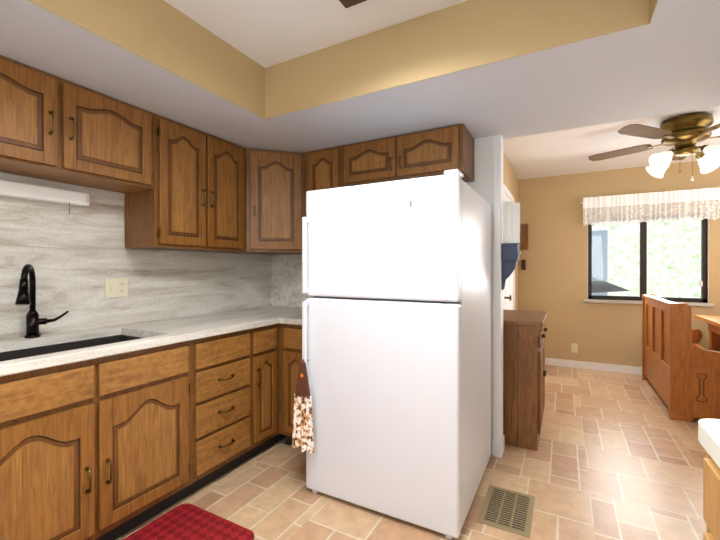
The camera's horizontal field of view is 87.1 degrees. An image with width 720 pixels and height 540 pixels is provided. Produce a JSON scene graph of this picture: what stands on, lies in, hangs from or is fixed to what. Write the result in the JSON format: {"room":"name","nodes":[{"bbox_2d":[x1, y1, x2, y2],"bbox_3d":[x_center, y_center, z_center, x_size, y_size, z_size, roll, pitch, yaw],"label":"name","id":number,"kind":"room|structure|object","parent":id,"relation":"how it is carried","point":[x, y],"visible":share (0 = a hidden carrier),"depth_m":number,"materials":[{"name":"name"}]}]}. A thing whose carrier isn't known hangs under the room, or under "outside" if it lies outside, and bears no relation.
{"room":"kitchen and dining room","nodes":[
{"label":"kitchen and dining room","id":0,"kind":"room"},
{"bbox_2d":[124,194,260,254],"bbox_3d":[-1.909,-0.061,1.548,0.120,2.600,4.590,0,0,28],"label":"wall","id":1,"kind":"structure","parent":0,"point":[156,249],"depth_m":2.34,"materials":[{"name":"white"}]},
{"bbox_2d":[0,55,155,194],"bbox_3d":[-1.523,-0.676,1.782,0.305,0.428,0.986,0,0,28],"label":"upper cabinet","id":2,"kind":"object","parent":1,"relation":"attached to","point":[53,128],"depth_m":1.79,"materials":[{"name":"brown wood"}]},
{"bbox_2d":[0,180,88,213],"bbox_3d":[-1.651,-0.354,1.800,0.067,0.125,0.640,0,0,28],"label":"under-cabinet light","id":3,"kind":"object","parent":2,"relation":"attached to","point":[12,189],"visible":1,"depth_m":1.88,"materials":[{"name":"white plastic"}]},
{"bbox_2d":[0,172,271,338],"bbox_3d":[-1.555,-0.068,2.061,0.012,0.790,3.150,0,0,28],"label":"backsplash","id":4,"kind":"structure","parent":1,"relation":"attached to","point":[76,256],"depth_m":2.16,"materials":[{"name":"grey stone"}]},
{"bbox_2d":[105,278,127,297],"bbox_3d":[-1.440,0.104,2.244,0.016,0.115,0.130,0,0,28],"label":"electrical outlet plate","id":5,"kind":"object","parent":4,"relation":"attached to","point":[116,287],"visible":1,"depth_m":2.24,"materials":[{"name":"beige plastic"}]},
{"bbox_2d":[125,114,251,253],"bbox_3d":[-1.079,-0.513,2.537,0.367,0.758,0.762,0,0,28],"label":"upper cabinet","id":6,"kind":"object","parent":1,"relation":"attached to","point":[181,187],"depth_m":2.37,"materials":[{"name":"brown wood"}]},
{"bbox_2d":[252,148,299,254],"bbox_3d":[-0.682,-0.514,3.030,0.596,0.758,0.607,0,0,28],"label":"upper cabinet","id":7,"kind":"object","parent":1,"relation":"attached to","point":[275,174],"depth_m":2.81,"materials":[{"name":"brown wood"}]},
{"bbox_2d":[0,0,719,152],"bbox_3d":[-0.423,-1.094,0.751,3.250,0.410,4.370,0,0,28],"label":"ceiling","id":8,"kind":"structure","parent":0,"point":[668,56],"depth_m":1.79,"materials":[{"name":"white paint"}]},
{"bbox_2d":[339,0,366,7],"bbox_3d":[-0.175,-1.151,0.987,0.400,0.075,1.220,0,0,28],"label":"ceiling light fixture","id":9,"kind":"object","parent":8,"relation":"attached to","point":[347,3],"visible":1,"depth_m":1.58,"materials":[{"name":"brown wood"}]},
{"bbox_2d":[115,365,706,539],"bbox_3d":[0.889,1.278,1.655,5.000,0.080,7.500,0,0,28],"label":"floor","id":10,"kind":"structure","parent":0,"point":[617,456],"depth_m":2.18,"materials":[{"name":"tile"}]},
{"bbox_2d":[0,388,179,539],"bbox_3d":[-1.399,0.928,1.702,0.626,0.621,0.967,0,0,28],"label":"base cabinet","id":11,"kind":"object","parent":10,"relation":"on","point":[113,432],"depth_m":1.58,"materials":[{"name":"brown wood"}]},
{"bbox_2d":[123,503,253,539],"bbox_3d":[-0.948,1.233,1.425,0.520,0.010,1.045,0,0,28],"label":"kitchen mat","id":12,"kind":"object","parent":10,"relation":"on","point":[187,521],"visible":0.92,"depth_m":1.80,"materials":[{"name":"red fabric"}]},
{"bbox_2d":[172,328,255,499],"bbox_3d":[-1.071,0.803,2.306,0.626,0.869,0.512,0,0,28],"label":"base cabinet","id":13,"kind":"object","parent":10,"relation":"on","point":[215,375],"depth_m":2.13,"materials":[{"name":"brown wood"}]},
{"bbox_2d":[0,312,279,375],"bbox_3d":[-1.432,0.348,1.638,0.633,0.040,2.522,0,0,28],"label":"countertop","id":14,"kind":"structure","parent":13,"relation":"on","point":[154,333],"depth_m":1.95,"materials":[{"name":"white stone"}]},
{"bbox_2d":[15,264,68,339],"bbox_3d":[-1.532,0.149,1.814,0.199,0.357,0.238,0,0,28],"label":"faucet","id":15,"kind":"object","parent":14,"relation":"on","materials":[{"name":"black metal"}]},
{"bbox_2d":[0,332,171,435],"bbox_3d":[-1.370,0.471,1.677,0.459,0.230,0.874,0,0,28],"label":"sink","id":16,"kind":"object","parent":14,"relation":"in","point":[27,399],"depth_m":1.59,"materials":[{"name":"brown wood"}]},
{"bbox_2d":[256,320,279,454],"bbox_3d":[-0.895,0.802,2.631,0.626,0.869,0.227,0,0,28],"label":"base cabinet","id":17,"kind":"object","parent":10,"relation":"on","point":[267,335],"depth_m":2.51,"materials":[{"name":"brown wood"}]},
{"bbox_2d":[232,306,301,323],"bbox_3d":[-0.489,0.345,2.919,1.070,0.040,0.628,0,0,28],"label":"countertop","id":18,"kind":"structure","parent":17,"relation":"on","point":[289,315],"depth_m":2.90,"materials":[{"name":"white stone"}]},
{"bbox_2d":[280,320,301,447],"bbox_3d":[-0.289,0.802,2.811,0.304,0.869,0.621,0,0,28],"label":"base cabinet","id":19,"kind":"object","parent":10,"relation":"on","point":[290,334],"depth_m":2.57,"materials":[{"name":"brown wood"}]},
{"bbox_2d":[292,169,490,539],"bbox_3d":[0.238,0.389,2.273,0.906,1.695,0.931,0,0,28],"label":"refrigerator","id":20,"kind":"object","parent":10,"relation":"on","point":[392,407],"visible":1,"depth_m":1.89,"materials":[{"name":"white metal"}]},
{"bbox_2d":[292,359,313,453],"bbox_3d":[-0.298,0.727,2.072,0.156,0.515,0.065,0,0,28],"label":"towel","id":21,"kind":"object","parent":20,"relation":"hanging from","point":[303,416],"depth_m":2.05,"materials":[{"name":"brown fabric"}]},
{"bbox_2d":[477,485,534,537],"bbox_3d":[0.765,1.234,1.962,0.240,0.006,0.360,0,0,28],"label":"floor vent","id":22,"kind":"object","parent":10,"relation":"in","point":[507,510],"visible":1,"depth_m":1.94,"materials":[{"name":"beige metal"}]},
{"bbox_2d":[503,309,547,450],"bbox_3d":[1.225,0.794,2.974,0.427,0.883,0.760,0,0,28],"label":"cabinet","id":23,"kind":"object","parent":10,"relation":"on","point":[524,373],"visible":0.71,"depth_m":2.64,"materials":[{"name":"brown wood"}]},
{"bbox_2d":[642,294,719,421],"bbox_3d":[3.102,0.751,3.580,0.515,0.965,1.304,0,0,28],"label":"bench","id":24,"kind":"object","parent":10,"relation":"on","point":[680,370],"visible":1,"depth_m":3.11,"materials":[{"name":"brown wood"}]},
{"bbox_2d":[695,315,719,351],"bbox_3d":[3.569,0.855,3.125,0.890,0.760,1.500,0,0,28],"label":"dining table","id":25,"kind":"object","parent":10,"relation":"on","point":[713,322],"visible":0.62,"depth_m":3.78,"materials":[{"name":"brown wood"}]},
{"bbox_2d":[698,418,719,539],"bbox_3d":[0.360,0.789,-0.538,0.639,0.910,2.838,0,0,28],"label":"base cabinet","id":26,"kind":"object","parent":10,"relation":"on","point":[709,434],"depth_m":0.77,"materials":[{"name":"brown wood"}]},
{"bbox_2d":[295,100,719,454],"bbox_3d":[0.642,-0.064,2.719,3.250,2.600,0.100,0,0,28],"label":"wall","id":27,"kind":"structure","parent":0,"point":[481,185],"depth_m":2.53,"materials":[{"name":"white paint"}]},
{"bbox_2d":[272,255,313,306],"bbox_3d":[-0.329,0.095,3.182,1.040,0.457,0.011,0,0,28],"label":"backsplash","id":28,"kind":"structure","parent":27,"relation":"attached to","point":[286,269],"depth_m":3.34,"materials":[{"name":"grey stone"}]},
{"bbox_2d":[300,146,339,253],"bbox_3d":[-0.243,-0.514,2.923,0.402,0.758,0.378,0,0,28],"label":"upper cabinet","id":29,"kind":"object","parent":27,"relation":"attached to","point":[319,169],"depth_m":2.79,"materials":[{"name":"brown wood"}]},
{"bbox_2d":[340,134,403,186],"bbox_3d":[0.155,-0.748,2.730,0.479,0.288,0.336,0,0,28],"label":"upper cabinet","id":30,"kind":"object","parent":27,"relation":"attached to","point":[377,160],"depth_m":2.58,"materials":[{"name":"brown wood"}]},
{"bbox_2d":[404,124,473,181],"bbox_3d":[0.485,-0.748,2.552,0.490,0.288,0.336,0,0,28],"label":"upper cabinet","id":31,"kind":"object","parent":27,"relation":"attached to","point":[431,152],"depth_m":2.38,"materials":[{"name":"brown wood"}]},
{"bbox_2d":[492,134,504,457],"bbox_3d":[0.937,0.171,2.559,0.060,2.130,0.140,0,0,28],"label":"trim","id":32,"kind":"structure","parent":27,"relation":"attached to","point":[498,444],"depth_m":2.51,"materials":[{"name":"white paint"}]},
{"bbox_2d":[501,243,520,289],"bbox_3d":[1.008,-0.020,2.520,0.118,0.312,0.090,0,0,28],"label":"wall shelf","id":33,"kind":"object","parent":27,"relation":"attached to","point":[510,252],"visible":1,"depth_m":2.50,"materials":[{"name":"blue fabric"}]},
{"bbox_2d":[503,201,519,242],"bbox_3d":[1.008,-0.321,2.522,0.109,0.285,0.014,0,0,28],"label":"hanging cloth","id":34,"kind":"object","parent":27,"relation":"attached to","point":[511,222],"visible":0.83,"depth_m":2.52,"materials":[{"name":"white fabric"}]},
{"bbox_2d":[503,152,517,309],"bbox_3d":[1.446,-0.067,3.960,0.120,2.600,2.850,0,0,28],"label":"wall","id":35,"kind":"structure","parent":0,"point":[510,180],"depth_m":4.53,"materials":[{"name":"beige paint"}]},
{"bbox_2d":[503,183,514,309],"bbox_3d":[1.659,0.185,4.147,0.075,2.095,0.930,0,0,28],"label":"room door","id":36,"kind":"structure","parent":35,"relation":"in","point":[508,295],"depth_m":4.16,"materials":[{"name":"white paint"}]},
{"bbox_2d":[503,106,719,179],"bbox_3d":[2.774,-1.256,3.238,3.140,0.100,2.850,0,0,28],"label":"ceiling","id":37,"kind":"structure","parent":0,"point":[562,152],"depth_m":3.76,"materials":[{"name":"white paint"}]},
{"bbox_2d":[588,113,719,179],"bbox_3d":[2.640,-0.954,3.055,1.350,0.500,1.333,0,0,28],"label":"ceiling fan","id":38,"kind":"object","parent":37,"relation":"hanging from","point":[684,134],"visible":1,"depth_m":2.96,"materials":[{"name":"gold metal"}]},
{"bbox_2d":[518,161,719,366],"bbox_3d":[3.424,-0.069,4.441,2.900,2.600,0.120,0,0,28],"label":"wall","id":39,"kind":"structure","parent":0,"point":[553,279],"depth_m":4.74,"materials":[{"name":"beige paint"}]},
{"bbox_2d":[519,224,527,269],"bbox_3d":[2.162,-0.305,5.008,0.110,0.610,0.060,0,0,28],"label":"wall plaque","id":40,"kind":"object","parent":39,"relation":"attached to","point":[523,237],"visible":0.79,"depth_m":5.00,"materials":[{"name":"brown wood"}]},
{"bbox_2d":[571,343,577,352],"bbox_3d":[2.700,0.983,4.764,0.070,0.115,0.006,0,0,28],"label":"outlet","id":41,"kind":"object","parent":39,"relation":"attached to","point":[574,348],"visible":1,"depth_m":4.76,"materials":[{"name":"beige plastic"}]},
{"bbox_2d":[545,358,641,374],"bbox_3d":[3.392,1.187,4.385,2.900,0.090,0.014,0,0,28],"label":"baseboard","id":42,"kind":"structure","parent":39,"relation":"attached to","point":[597,366],"depth_m":4.64,"materials":[{"name":"white paint"}]},
{"bbox_2d":[588,212,707,302],"bbox_3d":[3.349,-0.139,4.469,1.140,1.000,0.062,0,0,28],"label":"window","id":43,"kind":"structure","parent":39,"relation":"in","point":[666,260],"depth_m":4.44,"materials":[{"name":"grey"}]},
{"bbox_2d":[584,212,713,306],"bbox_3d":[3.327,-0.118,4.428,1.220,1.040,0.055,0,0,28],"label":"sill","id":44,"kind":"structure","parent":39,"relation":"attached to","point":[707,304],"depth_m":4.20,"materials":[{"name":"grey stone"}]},
{"bbox_3d":[3.367,-0.828,4.365,1.430,0.017,0.063,0,0,28],"label":"rod","id":45,"kind":"object","parent":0,"visible":0},
{"bbox_2d":[583,187,719,225],"bbox_3d":[3.338,-0.708,4.307,1.385,0.350,0.057,0,0,28],"label":"lace valance","id":46,"kind":"object","parent":45,"relation":"hanging from","point":[651,199],"visible":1,"depth_m":4.31,"materials":[{"name":"white fabric"}]}
]}

